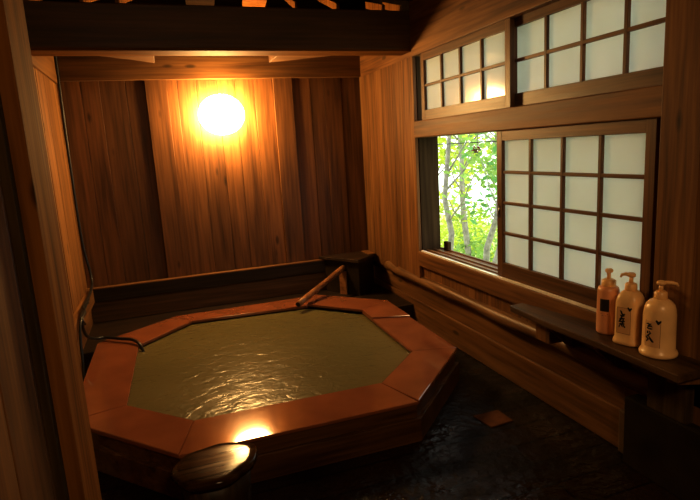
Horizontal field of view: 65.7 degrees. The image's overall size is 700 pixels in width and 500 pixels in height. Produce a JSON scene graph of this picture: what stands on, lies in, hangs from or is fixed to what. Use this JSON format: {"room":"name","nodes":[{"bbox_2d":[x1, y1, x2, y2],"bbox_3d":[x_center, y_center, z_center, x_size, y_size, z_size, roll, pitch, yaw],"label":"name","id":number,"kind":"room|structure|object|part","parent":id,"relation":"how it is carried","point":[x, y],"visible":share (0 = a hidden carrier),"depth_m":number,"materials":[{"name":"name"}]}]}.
{"room":"spa","nodes":[
{"label":"spa","id":0,"kind":"room"},
{"bbox_2d":[0,0,101,499],"bbox_3d":[-0.565,0.144,0.088,0.320,2.750,3.895,-7,11,-19],"label":"wall partition","id":1,"kind":"structure","parent":0,"point":[47,449],"depth_m":1.66,"materials":[{"name":"brown wood"}]},
{"bbox_3d":[-0.560,0.165,-0.024,0.252,2.750,3.678,-7,11,-19],"label":"plank panel","id":2,"kind":"part","parent":1,"relation":"part of","materials":[{"name":"brown wood"}]},
{"bbox_2d":[31,55,94,377],"bbox_3d":[-1.958,-0.607,3.047,0.350,3.300,2.960,-7,11,-19],"label":"wall","id":3,"kind":"structure","parent":0,"point":[43,66],"depth_m":4.01,"materials":[{"name":"brown wood"}]},
{"bbox_3d":[-1.834,-0.253,3.127,0.053,1.760,2.918,-7,11,-19],"label":"plank panel","id":4,"kind":"part","parent":3,"relation":"part of","materials":[{"name":"brown wood"}]},
{"bbox_3d":[-1.753,0.612,3.274,0.100,0.120,2.870,-7,11,-19],"label":"rail","id":5,"kind":"part","parent":3,"relation":"part of","materials":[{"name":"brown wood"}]},
{"bbox_2d":[54,56,144,380],"bbox_3d":[-1.856,-0.369,3.956,0.411,2.473,1.271,-7,11,-21],"label":"pipe","id":6,"kind":"object","parent":3,"relation":"attached to","point":[82,323],"visible":0.93,"depth_m":4.28,"materials":[{"name":"black metal"}]},
{"bbox_2d":[40,0,374,322],"bbox_3d":[-1.142,-0.995,4.862,3.130,3.300,0.228,-7,11,-19],"label":"wall","id":7,"kind":"structure","parent":0,"point":[176,214],"depth_m":4.84,"materials":[{"name":"brown wood"}]},
{"bbox_3d":[-1.065,-0.655,4.927,2.638,1.800,0.043,-7,11,-19],"label":"plank panel","id":8,"kind":"part","parent":7,"relation":"part of","materials":[{"name":"brown wood"}]},
{"bbox_2d":[198,94,243,134],"bbox_3d":[-1.110,-1.166,4.675,0.386,0.337,0.241,-7,11,-19],"label":"wall lamp","id":9,"kind":"object","parent":7,"relation":"attached to","point":[219,114],"visible":1,"depth_m":4.58,"materials":[{"name":"white glass"}]},
{"bbox_3d":[-1.001,0.239,5.051,2.630,0.122,0.090,-7,11,-19],"label":"rail","id":10,"kind":"part","parent":7,"relation":"part of","materials":[{"name":"brown wood"}]},
{"bbox_2d":[28,0,412,10],"bbox_3d":[-0.084,-1.570,1.521,3.130,0.548,6.970,-7,11,-19],"label":"ceiling","id":11,"kind":"structure","parent":0,"point":[332,4],"depth_m":4.15,"materials":[{"name":"brown wood"}]},
{"bbox_2d":[97,348,680,499],"bbox_3d":[0.064,1.196,2.086,3.130,0.120,6.870,-7,11,-19],"label":"floor","id":12,"kind":"structure","parent":0,"point":[543,453],"depth_m":2.56,"materials":[{"name":"black stone"}]},
{"bbox_2d":[170,442,257,499],"bbox_3d":[-0.537,0.999,2.227,0.357,0.285,0.296,-7,11,-19],"label":"stool","id":13,"kind":"object","parent":12,"relation":"on","point":[221,471],"visible":1,"depth_m":2.16,"materials":[{"name":"brown wood"}]},
{"bbox_2d":[83,282,413,372],"bbox_3d":[-0.836,0.621,4.700,2.630,0.152,0.930,-7,11,-19],"label":"deck","id":14,"kind":"object","parent":12,"relation":"on","point":[118,327],"visible":0.23,"depth_m":4.74,"materials":[{"name":"brown wood"}]},
{"bbox_2d":[319,250,375,295],"bbox_3d":[0.019,0.230,5.144,0.518,0.354,0.393,-7,11,-19],"label":"box","id":15,"kind":"object","parent":14,"relation":"on","point":[357,278],"visible":0.92,"depth_m":5.11,"materials":[{"name":"brown wood"}]},
{"bbox_2d":[296,265,345,306],"bbox_3d":[-0.244,0.305,4.785,0.056,0.195,0.775,3,12,30],"label":"spout","id":16,"kind":"object","parent":15,"relation":"attached to","point":[316,289],"visible":1,"depth_m":4.72,"materials":[{"name":"brown wood"}]},
{"bbox_3d":[0.010,0.076,5.115,0.518,0.030,0.393,-7,11,-19],"label":"lid","id":17,"kind":"part","parent":15,"relation":"part of","materials":[{"name":"brown wood"}]},
{"bbox_2d":[83,295,458,499],"bbox_3d":[-0.548,0.760,3.642,2.273,0.234,2.264,-7,11,-19],"label":"bath","id":18,"kind":"object","parent":12,"relation":"on","point":[142,447],"visible":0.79,"depth_m":2.74,"materials":[{"name":"brown wood"}]},
{"bbox_3d":[-1.051,0.991,2.661,0.760,0.200,0.130,2,12,28],"label":"panel","id":19,"kind":"part","parent":18,"relation":"part of","materials":[{"name":"brown wood"}]},
{"bbox_3d":[-1.564,0.735,4.191,0.133,0.200,0.685,4,13,34],"label":"panel","id":20,"kind":"part","parent":18,"relation":"part of","materials":[{"name":"brown wood"}]},
{"bbox_3d":[-0.857,0.609,4.638,1.168,0.200,0.131,-7,11,-19],"label":"panel","id":21,"kind":"part","parent":18,"relation":"part of","materials":[{"name":"brown wood"}]},
{"bbox_2d":[128,309,409,420],"bbox_3d":[-0.558,0.760,3.680,1.720,0.159,1.764,-7,11,-19],"label":"water","id":22,"kind":"object","parent":18,"relation":"in","point":[193,372],"visible":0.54,"depth_m":3.46,"materials":[{"name":"green liquid"}]},
{"bbox_3d":[-0.221,0.941,2.663,1.160,0.200,0.124,-7,11,-19],"label":"panel","id":23,"kind":"part","parent":18,"relation":"part of","materials":[{"name":"brown wood"}]},
{"bbox_3d":[-0.041,0.556,4.668,0.708,0.200,0.135,2,12,26],"label":"panel","id":24,"kind":"part","parent":18,"relation":"part of","materials":[{"name":"brown wood"}]},
{"bbox_3d":[0.452,0.810,3.155,0.129,0.200,0.761,2,12,25],"label":"panel","id":25,"kind":"part","parent":18,"relation":"part of","materials":[{"name":"brown wood"}]},
{"bbox_2d":[473,410,512,427],"bbox_3d":[0.784,0.924,2.963,0.165,0.008,0.145,-7,11,-19],"label":"drain cover","id":26,"kind":"object","parent":12,"relation":"on","point":[495,418],"visible":1,"depth_m":2.96,"materials":[{"name":"brown metal"}]},
{"bbox_2d":[359,0,699,499],"bbox_3d":[1.326,-0.447,2.239,0.278,3.100,6.820,-7,11,-19],"label":"wall","id":27,"kind":"structure","parent":0,"point":[653,421],"depth_m":2.98,"materials":[{"name":"brown wood"}]},
{"bbox_2d":[23,0,410,62],"bbox_3d":[-0.845,-1.525,3.866,2.617,0.285,0.493,-7,11,-19],"label":"tie beam","id":28,"kind":"structure","parent":27,"relation":"on","point":[130,31],"depth_m":3.60,"materials":[{"name":"brown wood"}]},
{"bbox_3d":[0.349,-1.711,4.620,0.173,0.320,1.150,-7,11,-19],"label":"corner plate","id":29,"kind":"part","parent":27,"relation":"part of","materials":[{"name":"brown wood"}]},
{"bbox_3d":[0.413,-0.699,4.800,0.175,1.760,1.165,-7,11,-19],"label":"plank panel","id":30,"kind":"part","parent":27,"relation":"part of","materials":[{"name":"brown wood"}]},
{"bbox_3d":[0.610,-0.709,4.249,0.165,1.560,0.042,-7,11,-19],"label":"jamb post","id":31,"kind":"part","parent":27,"relation":"part of","materials":[{"name":"brown wood"}]},
{"bbox_2d":[444,241,450,250],"bbox_3d":[0.771,-0.031,4.283,0.030,0.071,0.065,-7,11,-19],"label":"block","id":32,"kind":"object","parent":27,"relation":"on","point":[447,245],"visible":1,"depth_m":4.26,"materials":[{"name":"brown wood"}]},
{"bbox_2d":[420,18,514,119],"bbox_3d":[0.720,-1.119,3.510,0.030,0.480,1.087,-7,11,-19],"label":"screen","id":33,"kind":"object","parent":27,"relation":"attached to","point":[474,72],"visible":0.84,"depth_m":3.39,"materials":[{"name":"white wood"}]},
{"bbox_3d":[0.708,-1.328,3.471,0.028,0.055,0.987,-7,11,-19],"label":"rail","id":34,"kind":"part","parent":33,"relation":"part of","materials":[{"name":"brown wood"}]},
{"bbox_3d":[0.732,-0.921,3.548,0.028,0.075,0.987,-7,11,-19],"label":"rail","id":35,"kind":"part","parent":33,"relation":"part of","materials":[{"name":"brown wood"}]},
{"bbox_3d":[0.727,-1.130,3.511,0.004,0.350,0.987,-7,11,-19],"label":"pane","id":36,"kind":"part","parent":33,"relation":"part of","materials":[{"name":"white paper"}]},
{"bbox_3d":[1.454,-1.329,1.466,0.185,0.600,5.570,-7,11,-19],"label":"wall plate","id":37,"kind":"part","parent":27,"relation":"part of","materials":[{"name":"brown wood"}]},
{"bbox_3d":[0.894,0.287,3.764,0.158,0.150,3.718,-7,11,-19],"label":"under sill panel","id":38,"kind":"part","parent":27,"relation":"part of","materials":[{"name":"brown wood"}]},
{"bbox_2d":[497,117,660,307],"bbox_3d":[1.089,-0.187,2.779,0.034,0.887,1.107,-7,11,-19],"label":"screen","id":39,"kind":"object","parent":27,"relation":"attached to","point":[576,202],"visible":0.77,"depth_m":2.67,"materials":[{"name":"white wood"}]},
{"bbox_3d":[1.114,0.200,2.853,0.028,0.098,1.003,-7,11,-19],"label":"rail","id":40,"kind":"part","parent":39,"relation":"part of","materials":[{"name":"brown wood"}]},
{"bbox_3d":[1.067,-0.593,2.704,0.028,0.060,1.003,-7,11,-19],"label":"rail","id":41,"kind":"part","parent":39,"relation":"part of","materials":[{"name":"brown wood"}]},
{"bbox_2d":[514,0,665,105],"bbox_3d":[1.101,-0.965,2.556,0.030,0.483,1.120,-7,11,-19],"label":"screen","id":42,"kind":"object","parent":27,"relation":"attached to","point":[565,49],"visible":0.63,"depth_m":2.53,"materials":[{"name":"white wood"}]},
{"bbox_3d":[1.089,-1.177,2.516,0.028,0.050,1.024,-7,11,-19],"label":"rail","id":43,"kind":"part","parent":42,"relation":"part of","materials":[{"name":"brown wood"}]},
{"bbox_3d":[1.113,-0.766,2.593,0.028,0.078,1.024,-7,11,-19],"label":"rail","id":44,"kind":"part","parent":42,"relation":"part of","materials":[{"name":"brown wood"}]},
{"bbox_2d":[510,303,699,384],"bbox_3d":[1.137,0.460,2.512,0.230,0.190,1.034,-7,11,-19],"label":"shelf","id":45,"kind":"object","parent":27,"relation":"attached to","point":[552,327],"visible":0.93,"depth_m":2.43,"materials":[{"name":"brown wood"}]},
{"bbox_2d":[596,268,619,334],"bbox_3d":[1.159,0.226,2.433,0.096,0.294,0.096,-7,11,-19],"label":"pump bottle","id":46,"kind":"object","parent":45,"relation":"on","point":[608,291],"visible":0.9,"depth_m":2.40,"materials":[{"name":"plastic"}]},
{"bbox_2d":[612,272,644,346],"bbox_3d":[1.185,0.244,2.292,0.115,0.306,0.115,-11,13,-37],"label":"pump bottle","id":47,"kind":"object","parent":45,"relation":"on","point":[630,302],"visible":0.95,"depth_m":2.26,"materials":[{"name":"beige plastic"}]},
{"bbox_2d":[638,280,678,359],"bbox_3d":[1.231,0.269,2.154,0.141,0.304,0.141,-7,11,-19],"label":"pump bottle","id":48,"kind":"object","parent":45,"relation":"on","point":[659,325],"visible":1,"depth_m":2.12,"materials":[{"name":"beige plastic"}]},
{"bbox_3d":[1.577,0.916,1.880,0.208,0.328,1.365,-7,11,-19],"label":"kick panel","id":49,"kind":"part","parent":27,"relation":"part of","materials":[{"name":"brown wood"}]},
{"bbox_3d":[1.343,-0.494,2.081,0.196,2.450,0.180,-7,11,-19],"label":"corner post","id":50,"kind":"part","parent":27,"relation":"part of","materials":[{"name":"brown wood"}]},
{"bbox_3d":[1.930,-0.091,0.556,0.158,2.750,3.178,-7,11,-19],"label":"plank panel","id":51,"kind":"part","parent":27,"relation":"part of","materials":[{"name":"brown wood"}]},
{"label":"outside","id":52,"kind":"structure","parent":0,"visible":0},
{"bbox_2d":[440,214,497,257],"bbox_3d":[4.450,0.568,12.437,11.850,2.000,32.000,-7,11,-19],"label":"ground","id":53,"kind":"structure","parent":52,"point":[442,215],"depth_m":21.01,"materials":[{"name":"green plant"}]},
{"bbox_2d":[438,134,480,189],"bbox_3d":[2.029,-2.308,12.681,1.942,5.039,2.285,-7,11,-19],"label":"tree","id":54,"kind":"object","parent":53,"relation":"on","point":[442,151],"visible":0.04,"depth_m":12.17,"materials":[{"name":"green plant"}]},
{"bbox_2d":[439,192,491,251],"bbox_3d":[2.370,-0.573,12.889,1.981,1.604,2.305,-7,11,-19],"label":"bush","id":55,"kind":"object","parent":53,"relation":"on","point":[457,205],"visible":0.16,"depth_m":12.48,"materials":[{"name":"green plant"}]},
{"bbox_2d":[438,132,496,255],"bbox_3d":[1.930,-2.018,9.238,2.047,5.401,1.732,-7,11,-19],"label":"tree","id":56,"kind":"object","parent":53,"relation":"on","point":[460,185],"visible":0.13,"depth_m":9.34,"materials":[{"name":"green plant"}]},
{"bbox_2d":[438,141,496,144],"bbox_3d":[0.966,0.106,5.201,0.039,2.270,5.039,-7,11,-19],"label":"wire","id":57,"kind":"object","parent":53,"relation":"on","point":[483,141],"visible":0.12,"depth_m":4.65,"materials":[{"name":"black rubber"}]},
{"bbox_2d":[440,216,496,261],"bbox_3d":[2.296,-0.107,10.807,1.577,1.222,1.689,-7,11,-19],"label":"bush","id":58,"kind":"object","parent":53,"relation":"on","point":[443,235],"visible":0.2,"depth_m":10.74,"materials":[{"name":"green plant"}]},
{"bbox_2d":[442,134,495,249],"bbox_3d":[1.587,-1.525,8.188,1.871,4.634,1.749,7,15,44],"label":"tree","id":59,"kind":"object","parent":53,"relation":"on","point":[472,159],"visible":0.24,"depth_m":8.21,"materials":[{"name":"green plant"}]},
{"bbox_2d":[452,136,494,248],"bbox_3d":[2.950,-2.759,13.762,2.136,5.696,2.332,-7,11,-19],"label":"tree","id":60,"kind":"object","parent":53,"relation":"on","point":[488,151],"visible":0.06,"depth_m":13.55,"materials":[{"name":"green plant"}]},
{"bbox_2d":[452,194,496,252],"bbox_3d":[3.255,-0.412,12.157,2.017,1.658,2.312,-7,11,-19],"label":"bush","id":61,"kind":"object","parent":53,"relation":"on","point":[488,199],"visible":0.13,"depth_m":12.13,"materials":[{"name":"green plant"}]},
{"bbox_2d":[454,230,497,261],"bbox_3d":[2.399,0.161,9.708,1.288,1.065,1.447,-7,11,-19],"label":"bush","id":62,"kind":"object","parent":53,"relation":"on","point":[479,249],"visible":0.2,"depth_m":9.71,"materials":[{"name":"green plant"}]},
{"bbox_2d":[458,133,496,260],"bbox_3d":[2.298,-1.230,7.406,1.416,4.328,2.128,-7,11,-19],"label":"tree","id":63,"kind":"object","parent":53,"relation":"on","point":[486,252],"visible":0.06,"depth_m":7.75,"materials":[{"name":"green plant"}]},
{"bbox_2d":[460,143,497,263],"bbox_3d":[1.742,-0.820,6.382,1.246,3.772,1.546,4,13,33],"label":"tree","id":64,"kind":"object","parent":53,"relation":"on","point":[495,259],"visible":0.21,"depth_m":6.58,"materials":[{"name":"green plant"}]},
{"bbox_2d":[470,133,484,155],"bbox_3d":[1.049,-1.302,4.833,0.179,0.954,1.170,2,12,26],"label":"leaf","id":65,"kind":"object","parent":64,"relation":"hanging from","point":[478,147],"visible":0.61,"depth_m":5.30,"materials":[{"name":"green plant"}]},
{"bbox_2d":[465,132,496,194],"bbox_3d":[3.547,-2.222,12.565,2.161,5.110,1.746,0,11,18],"label":"tree","id":66,"kind":"object","parent":53,"relation":"on","point":[489,158],"visible":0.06,"depth_m":12.46,"materials":[{"name":"green plant"}]}
]}

